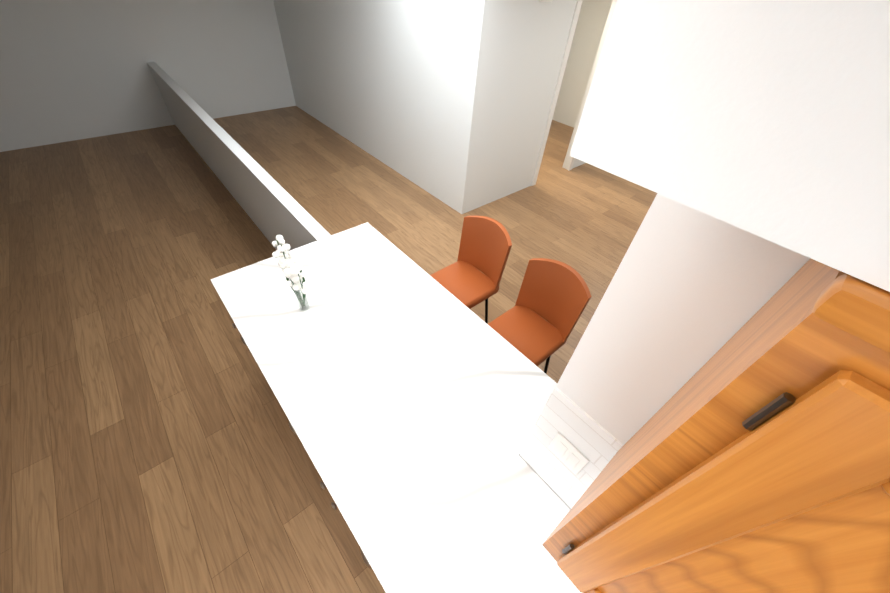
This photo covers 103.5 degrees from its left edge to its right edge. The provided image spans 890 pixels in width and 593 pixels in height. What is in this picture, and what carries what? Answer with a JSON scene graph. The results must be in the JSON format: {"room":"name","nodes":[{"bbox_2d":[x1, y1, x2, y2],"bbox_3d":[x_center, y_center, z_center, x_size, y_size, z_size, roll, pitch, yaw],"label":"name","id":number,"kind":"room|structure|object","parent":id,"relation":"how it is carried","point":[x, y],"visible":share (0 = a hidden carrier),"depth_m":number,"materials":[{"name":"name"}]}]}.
{"room":"kitchen","nodes":[
{"label":"kitchen","id":0,"kind":"room"},
{"bbox_2d":[0,0,295,151],"bbox_3d":[-4.124,-3.922,5.160,11.520,2.470,0.120,-29,54,-30],"label":"wall","id":1,"kind":"structure","parent":0,"point":[71,70],"depth_m":5.07,"materials":[{"name":"white paint"}]},
{"bbox_2d":[0,106,656,592],"bbox_3d":[-0.526,0.098,3.170,11.400,0.050,11.100,-29,54,-30],"label":"floor","id":2,"kind":"structure","parent":0,"point":[150,442],"depth_m":2.74,"materials":[{"name":"brown wood"}]},
{"bbox_2d":[289,421,370,566],"bbox_3d":[-0.247,0.843,1.774,0.618,0.874,1.220,-29,54,-30],"label":"base cabinet","id":3,"kind":"object","parent":2,"relation":"on","point":[362,553],"depth_m":1.24,"materials":[{"name":"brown wood"}]},
{"bbox_2d":[210,222,581,592],"bbox_3d":[0.082,0.583,1.419,1.015,0.030,3.141,-29,54,-30],"label":"table","id":4,"kind":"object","parent":3,"relation":"on","point":[412,397],"depth_m":1.49,"materials":[{"name":"stone"}]},
{"bbox_2d":[272,235,309,311],"bbox_3d":[-0.734,-0.090,1.694,0.108,0.446,0.126,-29,54,-30],"label":"vase","id":5,"kind":"object","parent":4,"relation":"on","point":[287,261],"visible":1,"depth_m":1.64,"materials":[{"name":"clear glass"}]},
{"bbox_2d":[430,215,511,323],"bbox_3d":[0.132,0.000,2.513,0.447,1.091,0.400,-29,54,-30],"label":"bar stool","id":6,"kind":"object","parent":2,"relation":"on","point":[485,245],"visible":0.69,"depth_m":2.36,"materials":[{"name":"orange leather"}]},
{"bbox_2d":[488,258,590,373],"bbox_3d":[0.494,0.314,2.223,0.447,1.091,0.400,-29,54,-30],"label":"bar stool","id":7,"kind":"object","parent":2,"relation":"on","point":[556,294],"visible":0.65,"depth_m":2.06,"materials":[{"name":"orange leather"}]},
{"bbox_2d":[272,0,495,213],"bbox_3d":[-1.225,-3.266,4.738,0.120,2.470,4.800,-29,54,-30],"label":"wall","id":8,"kind":"structure","parent":0,"point":[448,102],"depth_m":4.26,"materials":[{"name":"white paint"}]},
{"bbox_2d":[147,62,809,509],"bbox_3d":[-0.916,-0.749,2.198,0.120,2.470,10.650,-29,54,-30],"label":"wall","id":9,"kind":"structure","parent":0,"point":[689,294],"depth_m":0.72,"materials":[{"name":"white paint"}]},
{"bbox_2d":[520,387,622,508],"bbox_3d":[1.309,1.312,0.405,0.006,0.495,3.094,-29,54,-30],"label":"wall tile","id":10,"kind":"structure","parent":9,"relation":"attached to","point":[594,442],"depth_m":1.09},
{"bbox_2d":[548,432,588,474],"bbox_3d":[0.388,0.501,1.114,0.008,0.118,0.115,-29,54,-30],"label":"light switch","id":11,"kind":"object","parent":10,"relation":"attached to","point":[568,454],"visible":1,"depth_m":1.10,"materials":[{"name":"white plastic"}]},
{"bbox_2d":[542,258,889,592],"bbox_3d":[0.737,0.528,0.263,0.346,0.764,1.180,-29,54,-30],"label":"upper cabinet","id":12,"kind":"object","parent":9,"relation":"attached to","point":[752,455],"visible":1,"depth_m":0.29,"materials":[{"name":"brown wood"}]},
{"bbox_2d":[472,0,616,209],"bbox_3d":[1.798,-2.789,4.510,3.810,2.470,0.120,-29,54,-30],"label":"wall","id":13,"kind":"structure","parent":0,"point":[529,37],"depth_m":4.01,"materials":[{"name":"white paint"}]},
{"bbox_2d":[531,0,582,185],"bbox_3d":[1.663,-2.530,4.492,0.970,2.110,0.015,-29,54,-30],"label":"door frame","id":14,"kind":"structure","parent":13,"relation":"attached to","point":[563,67],"depth_m":4.16,"materials":[{"name":"white wood"}]},
{"bbox_2d":[569,0,889,291],"bbox_3d":[-0.603,1.583,-1.698,5.220,0.310,3.100,-29,54,-30],"label":"ceiling","id":15,"kind":"structure","parent":0,"point":[769,120],"depth_m":0.23,"materials":[{"name":"white paint"}]}
]}

